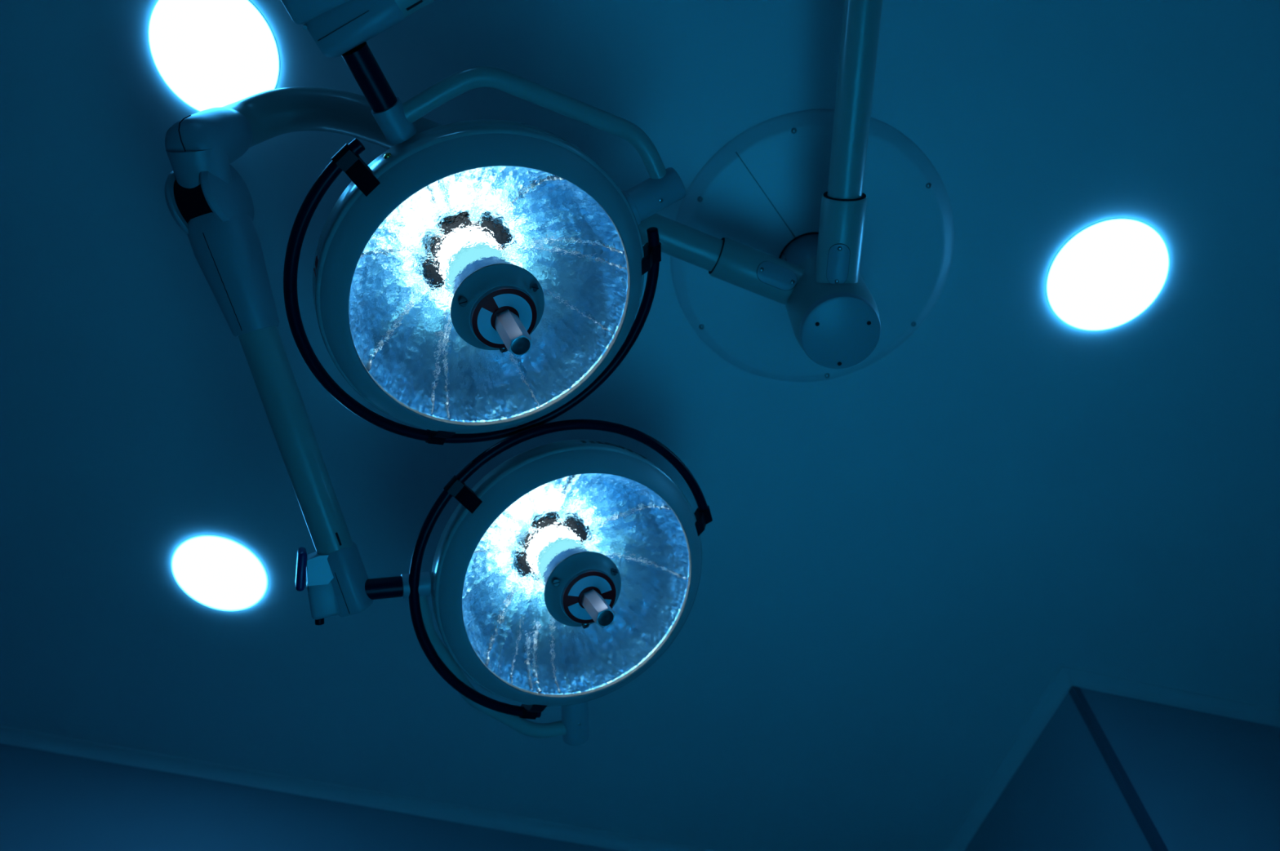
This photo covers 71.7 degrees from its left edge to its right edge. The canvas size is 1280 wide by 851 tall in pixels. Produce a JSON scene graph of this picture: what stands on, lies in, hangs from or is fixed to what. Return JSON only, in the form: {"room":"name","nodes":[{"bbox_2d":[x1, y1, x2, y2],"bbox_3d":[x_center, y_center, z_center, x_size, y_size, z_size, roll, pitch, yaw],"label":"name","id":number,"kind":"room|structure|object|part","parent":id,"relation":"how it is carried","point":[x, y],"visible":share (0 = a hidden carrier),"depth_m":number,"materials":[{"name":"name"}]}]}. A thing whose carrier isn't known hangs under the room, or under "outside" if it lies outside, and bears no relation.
{"room":"operating room","nodes":[
{"label":"operating room","id":0,"kind":"room"},
{"bbox_2d":[0,743,617,850],"bbox_3d":[-0.951,2.140,1.913,4.082,3.000,0.120,12,-61,-5],"label":"wall","id":1,"kind":"structure","parent":0,"point":[50,802],"depth_m":3.00,"materials":[{"name":"paint"}]},
{"bbox_2d":[0,726,711,850],"bbox_3d":[-0.891,1.351,3.168,4.082,0.038,0.039,12,-61,-5],"label":"trim","id":2,"kind":"structure","parent":1,"relation":"attached to","point":[8,736],"depth_m":3.15,"materials":[{"name":"white paint"}]},
{"bbox_2d":[364,419,712,746],"bbox_3d":[-0.161,0.315,1.856,0.620,0.378,0.646,-38,-69,20],"label":"lamp","id":3,"kind":"object","parent":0,"point":[569,569],"visible":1,"depth_m":1.77,"materials":[{"name":"metal"}]},
{"bbox_2d":[164,164,373,625],"bbox_3d":[-0.690,-0.049,1.659,0.130,0.381,0.841,-14,-62,9],"label":"lamp arm","id":4,"kind":"object","parent":3,"relation":"attached to","point":[216,215],"visible":0.94,"depth_m":1.62,"materials":[{"name":"white metal"}]},
{"bbox_3d":[-0.643,0.272,1.680,0.036,0.089,0.092,4,-61,-1],"label":"lock plate","id":5,"kind":"part","parent":4,"relation":"part of","materials":[{"name":"blue plastic"}]},
{"bbox_2d":[164,86,442,188],"bbox_3d":[-0.573,-0.534,1.681,0.528,0.368,0.154,5,-61,-1],"label":"gooseneck arm","id":6,"kind":"object","parent":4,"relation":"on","point":[210,140],"visible":0.75,"depth_m":1.70},
{"bbox_3d":[-0.614,0.371,1.696,0.017,0.022,0.024,-1,-61,2],"label":"knob","id":7,"kind":"part","parent":4,"relation":"part of","materials":[{"name":"black plastic"}]},
{"bbox_3d":[-0.118,0.330,1.800,0.488,0.001,0.488,-6,-74,-21],"label":"glass","id":8,"kind":"part","parent":3,"relation":"part of","materials":[{"name":"clear glass"}]},
{"bbox_3d":[-0.100,0.342,1.758,0.111,0.002,0.111,-6,-74,-21],"label":"red plate","id":9,"kind":"part","parent":3,"relation":"part of","materials":[{"name":"plastic"}]},
{"bbox_3d":[-0.082,0.354,1.713,0.041,0.088,0.041,-6,-74,-21],"label":"handle stem","id":10,"kind":"part","parent":3,"relation":"part of","materials":[{"name":"silver metal"}]},
{"bbox_2d":[0,0,1279,850],"bbox_3d":[0.502,-0.873,1.971,5.890,0.120,5.828,12,-61,-5],"label":"ceiling","id":11,"kind":"structure","parent":0,"point":[904,553],"depth_m":2.43,"materials":[{"name":"paint"}]},
{"bbox_2d":[148,0,279,111],"bbox_3d":[-0.947,-0.832,1.968,0.285,0.008,0.285,12,-61,-5],"label":"recessed light","id":12,"kind":"object","parent":11,"relation":"in","point":[211,54],"visible":0.81,"depth_m":1.96,"materials":[{"name":"white paint"}]},
{"bbox_3d":[-0.946,-0.833,1.970,0.285,0.002,0.285,12,-61,-5],"label":"frame","id":13,"kind":"part","parent":12,"relation":"part of","materials":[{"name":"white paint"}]},
{"bbox_2d":[172,535,267,610],"bbox_3d":[-1.280,0.453,2.696,0.285,0.008,0.285,12,-61,-5],"label":"recessed light","id":14,"kind":"object","parent":11,"relation":"in","point":[217,572],"visible":1,"depth_m":2.69,"materials":[{"name":"white paint"}]},
{"bbox_2d":[670,109,954,382],"bbox_3d":[0.409,-0.305,1.965,0.684,0.449,0.684,12,-61,-5],"label":"ceiling mount","id":15,"kind":"object","parent":11,"relation":"attached to","point":[763,190],"depth_m":2.08,"materials":[{"name":"white paint"}]},
{"bbox_2d":[638,213,804,305],"bbox_3d":[-0.011,-0.428,1.875,0.764,0.089,0.088,20,-62,-9],"label":"extension arm","id":16,"kind":"object","parent":15,"relation":"attached to","point":[729,260],"visible":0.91,"depth_m":1.88,"materials":[{"name":"paint"}]},
{"bbox_3d":[0.291,-0.319,1.887,0.090,0.021,0.041,20,-62,-9],"label":"service plate","id":17,"kind":"part","parent":16,"relation":"part of","materials":[{"name":"paint"}]},
{"bbox_2d":[814,0,882,284],"bbox_3d":[0.399,-0.643,1.634,0.088,0.092,0.802,0,-61,2],"label":"extension arm","id":18,"kind":"object","parent":15,"relation":"attached to","point":[843,206],"visible":0.98,"depth_m":1.67,"materials":[{"name":"paint"}]},
{"bbox_3d":[0.396,-0.322,1.769,0.041,0.011,0.086,0,-61,2],"label":"service plate","id":19,"kind":"part","parent":18,"relation":"part of","materials":[{"name":"paint"}]},
{"bbox_3d":[0.363,-0.974,1.302,0.170,0.363,0.201,12,-61,-5],"label":"gooseneck arm","id":20,"kind":"object","parent":18,"relation":"attached to","visible":0},
{"bbox_2d":[280,0,435,57],"bbox_3d":[-0.081,-0.759,1.220,0.889,0.230,0.148,-19,-63,12],"label":"lamp arm","id":21,"kind":"object","parent":20,"relation":"attached to","point":[337,27],"visible":1,"depth_m":1.24,"materials":[{"name":"white metal"}]},
{"bbox_2d":[283,41,685,444],"bbox_3d":[-0.270,-0.246,1.554,0.609,0.376,0.691,21,-62,-10],"label":"lamp","id":22,"kind":"object","parent":21,"relation":"attached to","point":[474,281],"visible":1,"depth_m":1.46,"materials":[{"name":"metal"}]},
{"bbox_3d":[-0.244,-0.205,1.515,0.488,0.001,0.488,-14,-51,-18],"label":"glass","id":23,"kind":"part","parent":22,"relation":"part of","materials":[{"name":"clear glass"}]},
{"bbox_3d":[-0.226,-0.178,1.480,0.111,0.002,0.111,-14,-51,-18],"label":"red plate","id":24,"kind":"part","parent":22,"relation":"part of","materials":[{"name":"plastic"}]},
{"bbox_3d":[-0.207,-0.151,1.443,0.041,0.088,0.041,-14,-51,-18],"label":"handle stem","id":25,"kind":"part","parent":22,"relation":"part of","materials":[{"name":"silver metal"}]},
{"bbox_2d":[1046,218,1168,330],"bbox_3d":[1.141,-0.364,2.162,0.285,0.008,0.285,12,-61,-5],"label":"recessed light","id":26,"kind":"object","parent":11,"relation":"in","point":[1109,272],"visible":1,"depth_m":2.15,"materials":[{"name":"white paint"}]},
{"bbox_2d":[964,688,1279,850],"bbox_3d":[1.990,2.254,1.882,1.688,3.000,1.288,12,-61,-5],"label":"wall pier","id":27,"kind":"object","parent":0,"point":[1205,782],"visible":1,"depth_m":2.63,"materials":[{"name":"paint"}]},
{"bbox_2d":[944,666,1071,850],"bbox_3d":[1.209,1.283,3.062,0.039,0.038,1.207,12,-61,-5],"label":"trim","id":28,"kind":"structure","parent":27,"relation":"attached to","point":[1060,686],"depth_m":2.98,"materials":[{"name":"white paint"}]},
{"bbox_2d":[1068,686,1168,850],"bbox_3d":[1.321,1.525,1.530,0.025,2.858,0.025,12,-61,-5],"label":"trim","id":29,"kind":"structure","parent":27,"relation":"attached to","point":[1151,834],"depth_m":2.49,"materials":[{"name":"grey"}]},
{"bbox_2d":[1061,666,1279,728],"bbox_3d":[2.105,0.953,2.849,1.607,0.038,0.039,12,-61,-5],"label":"trim","id":30,"kind":"structure","parent":27,"relation":"attached to","point":[1077,678],"depth_m":2.82,"materials":[{"name":"white paint"}]}
]}

